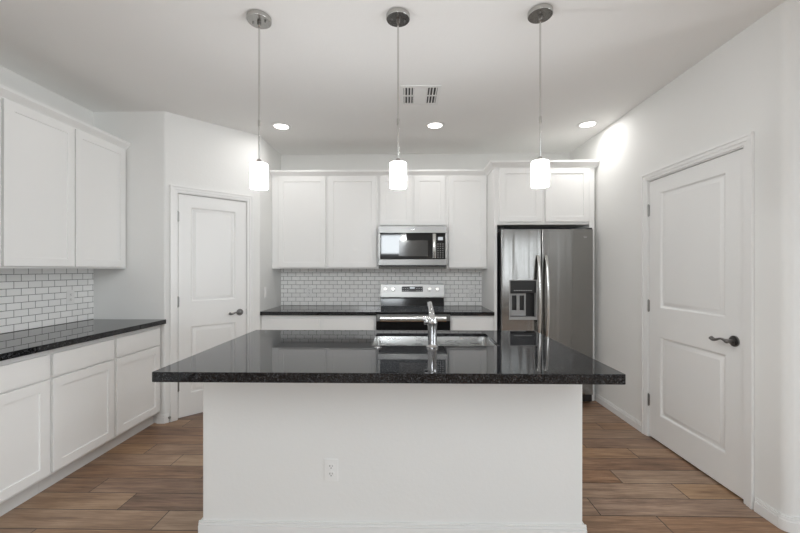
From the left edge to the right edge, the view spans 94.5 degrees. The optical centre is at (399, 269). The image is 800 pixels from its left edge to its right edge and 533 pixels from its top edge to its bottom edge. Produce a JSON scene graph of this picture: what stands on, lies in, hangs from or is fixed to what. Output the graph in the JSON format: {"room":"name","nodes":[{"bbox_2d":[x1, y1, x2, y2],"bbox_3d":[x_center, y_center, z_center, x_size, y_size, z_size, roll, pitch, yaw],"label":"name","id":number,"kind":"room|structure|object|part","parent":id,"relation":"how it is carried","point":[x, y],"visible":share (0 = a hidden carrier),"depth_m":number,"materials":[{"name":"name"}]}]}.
{"room":"kitchen","nodes":[
{"label":"kitchen","id":0,"kind":"room"},
{"bbox_2d":[0,65,92,331],"bbox_3d":[-2.831,-0.018,-0.015,0.120,2.745,9.310,0,0,1],"label":"wall","id":1,"kind":"structure","parent":0,"point":[8,78],"depth_m":2.82,"materials":[{"name":"white paint"}]},
{"bbox_2d":[0,97,0,265],"bbox_3d":[-2.580,-0.525,1.750,0.318,1.040,0.998,0,0,1],"label":"upper cabinet","id":2,"kind":"object","parent":1,"relation":"attached to","point":[0,97],"visible":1,"depth_m":2.23,"materials":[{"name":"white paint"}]},
{"bbox_2d":[0,269,93,333],"bbox_3d":[-2.726,0.218,2.260,0.008,0.444,2.013,0,0,1],"label":"tile backsplash","id":3,"kind":"structure","parent":1,"relation":"attached to","point":[29,298],"depth_m":2.81,"materials":[{"name":"white tile"}]},
{"bbox_2d":[66,290,74,304],"bbox_3d":[-2.704,0.230,3.038,0.007,0.115,0.070,0,0,1],"label":"electrical outlet","id":4,"kind":"object","parent":3,"relation":"attached to","point":[70,294],"visible":1,"depth_m":3.03,"materials":[{"name":"white plastic"}]},
{"bbox_2d":[0,98,125,268],"bbox_3d":[-2.562,-0.525,2.756,0.318,1.040,1.009,0,0,1],"label":"upper cabinet","id":5,"kind":"object","parent":1,"relation":"attached to","point":[63,186],"visible":1,"depth_m":2.61,"materials":[{"name":"white paint"}]},
{"bbox_3d":[-2.417,-0.530,2.496,0.019,1.025,0.481,0,0,1],"label":"door","id":6,"kind":"part","parent":5,"relation":"part of","materials":[{"name":"white paint"}]},
{"bbox_2d":[0,84,130,149],"bbox_3d":[-2.415,-1.078,2.254,0.048,0.064,2.013,0,0,1],"label":"crown molding","id":7,"kind":"structure","parent":5,"relation":"on","point":[7,93],"depth_m":2.60,"materials":[{"name":"white paint"}]},
{"bbox_3d":[-2.409,-0.530,2.988,0.019,1.025,0.483,0,0,1],"label":"door","id":8,"kind":"part","parent":5,"relation":"part of","materials":[{"name":"white paint"}]},
{"bbox_2d":[93,111,280,422],"bbox_3d":[-1.951,-0.018,3.749,1.764,2.745,0.540,0,0,-44],"label":"wall","id":9,"kind":"structure","parent":0,"point":[166,148],"depth_m":3.27,"materials":[{"name":"white paint"}]},
{"bbox_2d":[157,413,168,423],"bbox_3d":[-2.086,1.316,3.253,0.097,0.078,0.030,0,0,-15],"label":"baseboard","id":10,"kind":"structure","parent":9,"relation":"attached to","point":[161,418],"depth_m":3.25,"materials":[{"name":"white paint"}]},
{"bbox_2d":[170,184,252,421],"bbox_3d":[-1.812,0.301,3.577,0.738,2.105,0.134,0,0,-44],"label":"trim","id":11,"kind":"structure","parent":9,"relation":"attached to","point":[175,190],"depth_m":3.32,"materials":[{"name":"white paint"}]},
{"bbox_2d":[178,194,245,417],"bbox_3d":[-1.772,0.331,3.534,0.622,2.024,0.100,0,0,-44],"label":"door","id":12,"kind":"structure","parent":9,"relation":"in","point":[211,231],"depth_m":3.50,"materials":[{"name":"white paint"}]},
{"bbox_3d":[-1.613,0.432,3.638,0.136,0.032,0.028,0,0,-44],"label":"lever","id":13,"kind":"part","parent":12,"relation":"part of","materials":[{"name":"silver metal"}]},
{"bbox_2d":[0,0,787,154],"bbox_3d":[1.271,-1.440,0.353,8.310,0.100,10.190,0,0,1],"label":"ceiling","id":14,"kind":"structure","parent":0,"point":[328,68],"depth_m":2.46,"materials":[{"name":"white paint"}]},
{"bbox_2d":[246,10,271,163],"bbox_3d":[-0.776,-0.917,2.040,0.130,0.944,0.130,0,0,1],"label":"pendant light","id":15,"kind":"object","parent":14,"relation":"hanging from","point":[258,19],"visible":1,"depth_m":2.04,"materials":[{"name":"silver metal"}]},
{"bbox_3d":[-0.776,-0.974,2.040,0.010,0.745,0.010,0,0,1],"label":"rod","id":16,"kind":"part","parent":15,"relation":"part of","materials":[{"name":"silver metal"}]},
{"bbox_2d":[271,122,291,129],"bbox_3d":[-1.152,-1.385,3.596,0.192,0.007,0.192,0,0,1],"label":"recessed light","id":17,"kind":"object","parent":14,"relation":"in","point":[278,125],"visible":1,"depth_m":3.59,"materials":[{"name":"white plastic"}]},
{"bbox_2d":[386,7,409,162],"bbox_3d":[-0.011,-0.917,2.022,0.130,0.944,0.130,0,0,-24],"label":"pendant light","id":18,"kind":"object","parent":14,"relation":"hanging from","point":[397,17],"visible":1,"depth_m":2.02,"materials":[{"name":"silver metal"}]},
{"bbox_3d":[-0.011,-0.974,2.022,0.010,0.745,0.010,0,0,-24],"label":"rod","id":19,"kind":"part","parent":18,"relation":"part of","materials":[{"name":"silver metal"}]},
{"bbox_2d":[400,85,440,104],"bbox_3d":[0.160,-1.384,2.953,0.310,0.011,0.330,0,0,1],"label":"ceiling vent","id":20,"kind":"object","parent":14,"relation":"in","point":[410,94],"visible":1,"depth_m":2.93,"materials":[{"name":"white metal"}]},
{"bbox_2d":[425,121,444,128],"bbox_3d":[0.338,-1.385,3.570,0.192,0.007,0.192,0,0,1],"label":"recessed light","id":21,"kind":"object","parent":14,"relation":"in","point":[434,124],"visible":1,"depth_m":3.56,"materials":[{"name":"white plastic"}]},
{"bbox_2d":[527,3,552,161],"bbox_3d":[0.755,-0.917,1.993,0.130,0.944,0.130,0,0,11],"label":"pendant light","id":22,"kind":"object","parent":14,"relation":"hanging from","point":[540,13],"visible":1,"depth_m":1.99,"materials":[{"name":"silver metal"}]},
{"bbox_3d":[0.755,-0.974,1.993,0.010,0.745,0.010,0,0,11],"label":"rod","id":23,"kind":"part","parent":22,"relation":"part of","materials":[{"name":"silver metal"}]},
{"bbox_2d":[577,120,598,127],"bbox_3d":[1.798,-1.385,3.544,0.192,0.007,0.192,0,0,1],"label":"recessed light","id":24,"kind":"object","parent":14,"relation":"in","point":[590,123],"visible":1,"depth_m":3.54,"materials":[{"name":"white plastic"}]},
{"bbox_2d":[0,400,787,532],"bbox_3d":[1.271,1.405,0.353,8.310,0.100,10.190,0,0,1],"label":"floor","id":25,"kind":"structure","parent":0,"point":[151,481],"depth_m":2.23,"materials":[{"name":"brown wood"}]},
{"bbox_2d":[0,351,49,516],"bbox_3d":[-2.417,0.917,1.993,0.620,0.874,0.492,0,0,1],"label":"base cabinet","id":26,"kind":"object","parent":25,"relation":"on","point":[24,382],"visible":0.99,"depth_m":2.08,"materials":[{"name":"white paint"}]},
{"bbox_3d":[-2.116,0.583,1.988,0.019,0.139,0.468,0,0,1],"label":"drawer","id":27,"kind":"part","parent":26,"relation":"part of","materials":[{"name":"white paint"}]},
{"bbox_2d":[39,336,113,492],"bbox_3d":[-2.408,0.917,2.486,0.620,0.874,0.492,0,0,1],"label":"base cabinet","id":28,"kind":"object","parent":25,"relation":"on","point":[81,380],"visible":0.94,"depth_m":2.43,"materials":[{"name":"white paint"}]},
{"bbox_3d":[-2.108,0.583,2.481,0.019,0.139,0.468,0,0,1],"label":"drawer","id":29,"kind":"part","parent":28,"relation":"part of","materials":[{"name":"white paint"}]},
{"bbox_3d":[-2.108,0.949,2.481,0.019,0.568,0.468,0,0,1],"label":"door","id":30,"kind":"part","parent":28,"relation":"part of","materials":[{"name":"white paint"}]},
{"bbox_2d":[105,325,159,452],"bbox_3d":[-2.400,0.917,2.994,0.620,0.874,0.521,0,0,1],"label":"base cabinet","id":31,"kind":"object","parent":25,"relation":"on","point":[136,353],"visible":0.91,"depth_m":2.94,"materials":[{"name":"white paint"}]},
{"bbox_3d":[-2.099,0.583,2.977,0.019,0.139,0.476,0,0,1],"label":"drawer","id":32,"kind":"part","parent":31,"relation":"part of","materials":[{"name":"white paint"}]},
{"bbox_3d":[-2.099,0.949,2.977,0.019,0.568,0.476,0,0,1],"label":"door","id":33,"kind":"part","parent":31,"relation":"part of","materials":[{"name":"white paint"}]},
{"bbox_2d":[262,315,321,329],"bbox_3d":[-1.131,0.917,4.168,0.634,0.874,0.620,0,0,1],"label":"base cabinet","id":34,"kind":"object","parent":25,"relation":"on","point":[269,322],"visible":0.27,"depth_m":3.86,"materials":[{"name":"white paint"}]},
{"bbox_3d":[-1.098,0.583,3.867,0.522,0.139,0.019,0,0,1],"label":"drawer","id":35,"kind":"part","parent":34,"relation":"part of","materials":[{"name":"white paint"}]},
{"bbox_2d":[260,306,379,315],"bbox_3d":[-0.847,0.460,4.160,1.207,0.038,0.648,0,0,1],"label":"countertop","id":36,"kind":"structure","parent":34,"relation":"on","point":[280,310],"depth_m":3.95,"materials":[{"name":"black stone"}]},
{"bbox_2d":[322,315,375,329],"bbox_3d":[-0.529,0.917,4.158,0.568,0.874,0.620,0,0,1],"label":"base cabinet","id":37,"kind":"object","parent":25,"relation":"on","point":[329,322],"visible":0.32,"depth_m":3.85,"materials":[{"name":"white paint"}]},
{"bbox_2d":[198,382,586,532],"bbox_3d":[-0.040,0.920,2.255,1.970,0.869,0.772,0,0,1],"label":"kitchen island","id":38,"kind":"object","parent":25,"relation":"on","point":[412,458],"visible":0.91,"depth_m":1.88,"materials":[{"name":"white paint"}]},
{"bbox_2d":[324,459,337,481],"bbox_3d":[-0.350,1.025,1.885,0.070,0.115,0.007,0,0,1],"label":"electrical outlet","id":39,"kind":"object","parent":38,"relation":"attached to","point":[330,465],"visible":1,"depth_m":1.88,"materials":[{"name":"white plastic"}]},
{"bbox_2d":[328,464,333,469],"bbox_3d":[-0.351,1.006,1.883,0.034,0.029,0.002,0,0,1],"label":"receptacle","id":40,"kind":"object","parent":39,"relation":"attached to","point":[330,466],"depth_m":1.88,"materials":[{"name":"white plastic"}]},
{"bbox_2d":[328,471,333,476],"bbox_3d":[-0.351,1.044,1.883,0.034,0.029,0.002,0,0,1],"label":"receptacle","id":41,"kind":"object","parent":39,"relation":"attached to","point":[330,473],"depth_m":1.88,"materials":[{"name":"white plastic"}]},
{"bbox_2d":[152,330,625,384],"bbox_3d":[-0.049,0.463,2.122,2.015,0.044,1.108,0,0,1],"label":"island countertop","id":42,"kind":"structure","parent":38,"relation":"on","point":[257,356],"depth_m":1.79,"materials":[{"name":"black stone"}]},
{"bbox_2d":[424,301,437,347],"bbox_3d":[0.187,0.318,2.174,0.082,0.245,0.295,0,0,8],"label":"faucet","id":43,"kind":"object","parent":42,"relation":"on","point":[431,321],"visible":1,"depth_m":2.08,"materials":[{"name":"silver metal"}]},
{"bbox_3d":[0.185,0.250,2.198,0.041,0.108,0.237,0,0,1],"label":"spout","id":44,"kind":"part","parent":43,"relation":"part of","materials":[{"name":"silver metal"}]},
{"bbox_2d":[373,336,495,345],"bbox_3d":[0.209,0.575,2.337,0.803,0.223,0.458,0,0,1],"label":"sink","id":45,"kind":"object","parent":42,"relation":"in","point":[380,340],"visible":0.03,"depth_m":2.54,"materials":[{"name":"metal"}]},
{"bbox_3d":[-0.040,1.321,2.255,1.970,0.068,0.772,0,0,1],"label":"baseboard","id":46,"kind":"part","parent":38,"relation":"part of","materials":[{"name":"white paint"}]},
{"bbox_2d":[376,284,449,329],"bbox_3d":[0.141,0.764,4.094,0.764,1.179,0.720,0,0,1],"label":"electric range","id":47,"kind":"object","parent":25,"relation":"on","point":[403,306],"visible":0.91,"depth_m":4.23,"materials":[{"name":"silver glass"}]},
{"bbox_3d":[0.146,0.236,4.389,0.250,0.062,0.013,0,0,1],"label":"control panel","id":48,"kind":"part","parent":47,"relation":"part of","materials":[{"name":"black plastic"}]},
{"bbox_3d":[0.136,0.827,3.813,0.756,0.587,0.029,0,0,1],"label":"oven door","id":49,"kind":"part","parent":47,"relation":"part of","materials":[{"name":"black glass"}]},
{"bbox_3d":[0.136,0.500,3.812,0.756,0.066,0.030,0,0,1],"label":"door rail","id":50,"kind":"part","parent":47,"relation":"part of","materials":[{"name":"silver metal"}]},
{"bbox_2d":[376,306,449,313],"bbox_3d":[0.140,0.449,4.092,0.764,0.024,0.583,0,0,1],"label":"cooktop","id":51,"kind":"object","parent":47,"relation":"in","point":[382,309],"depth_m":3.92,"materials":[{"name":"black glass"}]},
{"bbox_3d":[0.135,0.505,3.767,0.670,0.055,0.066,0,0,1],"label":"handle","id":52,"kind":"part","parent":47,"relation":"part of","materials":[{"name":"silver metal"}]},
{"bbox_2d":[450,316,493,330],"bbox_3d":[0.752,0.917,4.135,0.448,0.874,0.620,0,0,1],"label":"base cabinet","id":53,"kind":"object","parent":25,"relation":"on","point":[456,322],"visible":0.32,"depth_m":3.83,"materials":[{"name":"white paint"}]},
{"bbox_2d":[445,306,493,315],"bbox_3d":[0.751,0.460,4.132,0.450,0.038,0.648,0,0,1],"label":"countertop","id":54,"kind":"structure","parent":53,"relation":"on","point":[454,310],"depth_m":3.86,"materials":[{"name":"black stone"}]},
{"bbox_2d":[482,168,496,330],"bbox_3d":[0.993,0.154,4.132,0.030,2.399,0.622,0,0,1],"label":"panel","id":55,"kind":"object","parent":25,"relation":"on","point":[489,275],"visible":0.36,"depth_m":3.94,"materials":[{"name":"white paint"}]},
{"bbox_2d":[497,228,592,400],"bbox_3d":[1.486,0.468,4.033,0.918,1.772,0.782,0,0,1],"label":"refrigerator","id":56,"kind":"object","parent":25,"relation":"on","point":[545,276],"visible":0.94,"depth_m":3.72,"materials":[{"name":"silver metal"}]},
{"bbox_3d":[1.224,0.429,3.765,0.403,1.662,0.072,0,0,1],"label":"freezer door","id":57,"kind":"part","parent":56,"relation":"part of","materials":[{"name":"silver metal"}]},
{"bbox_3d":[1.241,0.176,3.755,0.259,0.122,0.057,0,0,1],"label":"dispenser panel","id":58,"kind":"part","parent":56,"relation":"part of","materials":[{"name":"black plastic"}]},
{"bbox_3d":[1.241,0.308,3.754,0.282,0.401,0.059,0,0,1],"label":"dispenser frame","id":59,"kind":"part","parent":56,"relation":"part of","materials":[{"name":"silver metal"}]},
{"bbox_3d":[1.387,0.311,3.686,0.033,0.900,0.085,0,0,1],"label":"handle","id":60,"kind":"part","parent":56,"relation":"part of","materials":[{"name":"silver metal"}]},
{"bbox_3d":[1.467,0.311,3.685,0.033,0.900,0.085,0,0,1],"label":"handle","id":61,"kind":"part","parent":56,"relation":"part of","materials":[{"name":"silver metal"}]},
{"bbox_3d":[1.686,0.429,3.757,0.509,1.662,0.072,0,0,1],"label":"door","id":62,"kind":"part","parent":56,"relation":"part of","materials":[{"name":"silver metal"}]},
{"bbox_2d":[572,168,593,400],"bbox_3d":[1.978,0.154,4.119,0.053,2.399,0.630,0,0,1],"label":"panel","id":63,"kind":"object","parent":25,"relation":"on","point":[591,170],"visible":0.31,"depth_m":3.80,"materials":[{"name":"white paint"}]},
{"bbox_3d":[-2.426,0.917,1.500,0.620,0.874,0.492,0,0,1],"label":"base cabinet","id":64,"kind":"object","parent":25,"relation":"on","visible":0},
{"bbox_2d":[0,319,165,360],"bbox_3d":[-2.402,0.460,2.254,0.656,0.038,2.014,0,0,1],"label":"countertop","id":65,"kind":"structure","parent":64,"relation":"on","point":[16,344],"depth_m":2.54,"materials":[{"name":"black stone"}]},
{"bbox_2d":[281,153,569,305],"bbox_3d":[0.357,-0.018,4.524,3.606,2.745,0.120,0,0,1],"label":"wall","id":66,"kind":"structure","parent":0,"point":[340,161],"depth_m":4.47,"materials":[{"name":"white paint"}]},
{"bbox_2d":[272,177,326,268],"bbox_3d":[-1.134,-0.526,4.329,0.624,1.038,0.320,0,0,1],"label":"upper cabinet","id":67,"kind":"object","parent":66,"relation":"attached to","point":[299,204],"visible":0.96,"depth_m":4.17,"materials":[{"name":"white paint"}]},
{"bbox_2d":[327,176,380,268],"bbox_3d":[-0.529,-0.526,4.318,0.583,1.038,0.320,0,0,1],"label":"upper cabinet","id":68,"kind":"object","parent":66,"relation":"attached to","point":[352,201],"visible":0.98,"depth_m":4.16,"materials":[{"name":"white paint"}]},
{"bbox_2d":[281,269,481,305],"bbox_3d":[-0.231,0.217,4.470,2.427,0.446,0.008,0,0,1],"label":"tile backsplash","id":69,"kind":"structure","parent":66,"relation":"attached to","point":[330,287],"depth_m":4.47,"materials":[{"name":"white tile"}]},
{"bbox_2d":[469,287,474,295],"bbox_3d":[0.863,0.270,4.443,0.070,0.115,0.007,0,0,1],"label":"electrical outlet","id":70,"kind":"object","parent":69,"relation":"attached to","point":[471,289],"visible":1,"depth_m":4.44,"materials":[{"name":"white plastic"}]},
{"bbox_2d":[379,176,445,225],"bbox_3d":[0.144,-0.761,4.306,0.761,0.568,0.320,0,0,1],"label":"upper cabinet","id":71,"kind":"object","parent":66,"relation":"attached to","point":[403,200],"visible":0.97,"depth_m":4.15,"materials":[{"name":"white paint"}]},
{"bbox_3d":[-0.048,-0.768,4.159,0.355,0.551,0.019,0,0,1],"label":"door","id":72,"kind":"part","parent":71,"relation":"part of","materials":[{"name":"white paint"}]},
{"bbox_2d":[378,226,446,266],"bbox_3d":[0.143,-0.252,4.233,0.759,0.446,0.452,0,0,1],"label":"microwave","id":73,"kind":"object","parent":71,"relation":"attached to","point":[398,246],"visible":1,"depth_m":4.06,"materials":[{"name":"silver metal"}]},
{"bbox_3d":[0.092,-0.253,4.068,0.618,0.288,0.021,0,0,1],"label":"door","id":74,"kind":"part","parent":73,"relation":"part of","materials":[{"name":"black glass"}]},
{"bbox_3d":[0.372,-0.254,4.028,0.039,0.266,0.051,0,0,1],"label":"handle","id":75,"kind":"part","parent":73,"relation":"part of","materials":[{"name":"silver metal"}]},
{"bbox_3d":[0.449,-0.253,4.062,0.096,0.288,0.021,0,0,1],"label":"control panel","id":76,"kind":"part","parent":73,"relation":"part of","materials":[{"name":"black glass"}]},
{"bbox_3d":[0.334,-0.768,4.152,0.349,0.551,0.019,0,0,1],"label":"door","id":77,"kind":"part","parent":71,"relation":"part of","materials":[{"name":"white paint"}]},
{"bbox_2d":[270,160,599,176],"bbox_3d":[0.287,-1.078,3.969,3.479,0.064,0.378,0,0,1],"label":"crown molding","id":78,"kind":"structure","parent":71,"relation":"on","point":[492,164],"depth_m":4.12,"materials":[{"name":"white paint"}]},
{"bbox_2d":[444,176,486,268],"bbox_3d":[0.752,-0.526,4.296,0.454,1.038,0.320,0,0,1],"label":"upper cabinet","id":79,"kind":"object","parent":66,"relation":"attached to","point":[466,196],"visible":0.98,"depth_m":4.14,"materials":[{"name":"white paint"}]},
{"bbox_2d":[497,168,588,230],"bbox_3d":[1.478,-0.752,4.114,0.939,0.585,0.640,0,0,1],"label":"upper cabinet","id":80,"kind":"object","parent":66,"relation":"attached to","point":[527,198],"visible":0.97,"depth_m":3.80,"materials":[{"name":"white paint"}]},
{"bbox_3d":[1.238,-0.763,3.808,0.434,0.554,0.019,0,0,1],"label":"door","id":81,"kind":"part","parent":80,"relation":"part of","materials":[{"name":"white paint"}]},
{"bbox_3d":[1.716,-0.763,3.799,0.442,0.554,0.019,0,0,1],"label":"door","id":82,"kind":"part","parent":80,"relation":"part of","materials":[{"name":"white paint"}]},
{"bbox_2d":[570,0,799,517],"bbox_3d":[3.686,-0.018,3.141,3.340,2.745,2.530,0,0,1],"label":"wall","id":83,"kind":"structure","parent":0,"point":[751,82],"depth_m":2.08,"materials":[{"name":"white paint"}]},
{"bbox_2d":[594,392,640,431],"bbox_3d":[2.018,1.316,3.743,0.014,0.078,1.344,0,0,1],"label":"baseboard","id":84,"kind":"structure","parent":83,"relation":"attached to","point":[623,415],"depth_m":3.40,"materials":[{"name":"white paint"}]},
{"bbox_2d":[648,148,743,498],"bbox_3d":[1.996,0.319,2.573,0.100,2.048,0.862,0,0,1],"label":"door","id":85,"kind":"structure","parent":83,"relation":"in","point":[696,213],"depth_m":2.48,"materials":[{"name":"white paint"}]},
{"bbox_3d":[1.954,0.432,2.267,0.027,0.032,0.136,0,0,1],"label":"lever","id":86,"kind":"part","parent":85,"relation":"part of","materials":[{"name":"black metal"}]},
{"bbox_3d":[1.979,0.430,2.213,0.049,0.066,0.066,0,0,1],"label":"handle","id":87,"kind":"part","parent":85,"relation":"part of","materials":[{"name":"black metal"}]},
{"bbox_2d":[641,132,753,509],"bbox_3d":[2.054,0.289,2.571,0.134,2.129,0.978,0,0,1],"label":"trim","id":88,"kind":"structure","parent":83,"relation":"attached to","point":[746,141],"depth_m":2.13,"materials":[{"name":"white paint"}]},
{"bbox_2d":[754,497,799,532],"bbox_3d":[3.647,1.316,1.953,3.335,0.078,0.183,0,0,1],"label":"baseboard","id":89,"kind":"structure","parent":83,"relation":"attached to","point":[789,524],"depth_m":1.94,"materials":[{"name":"white paint"}]}
]}

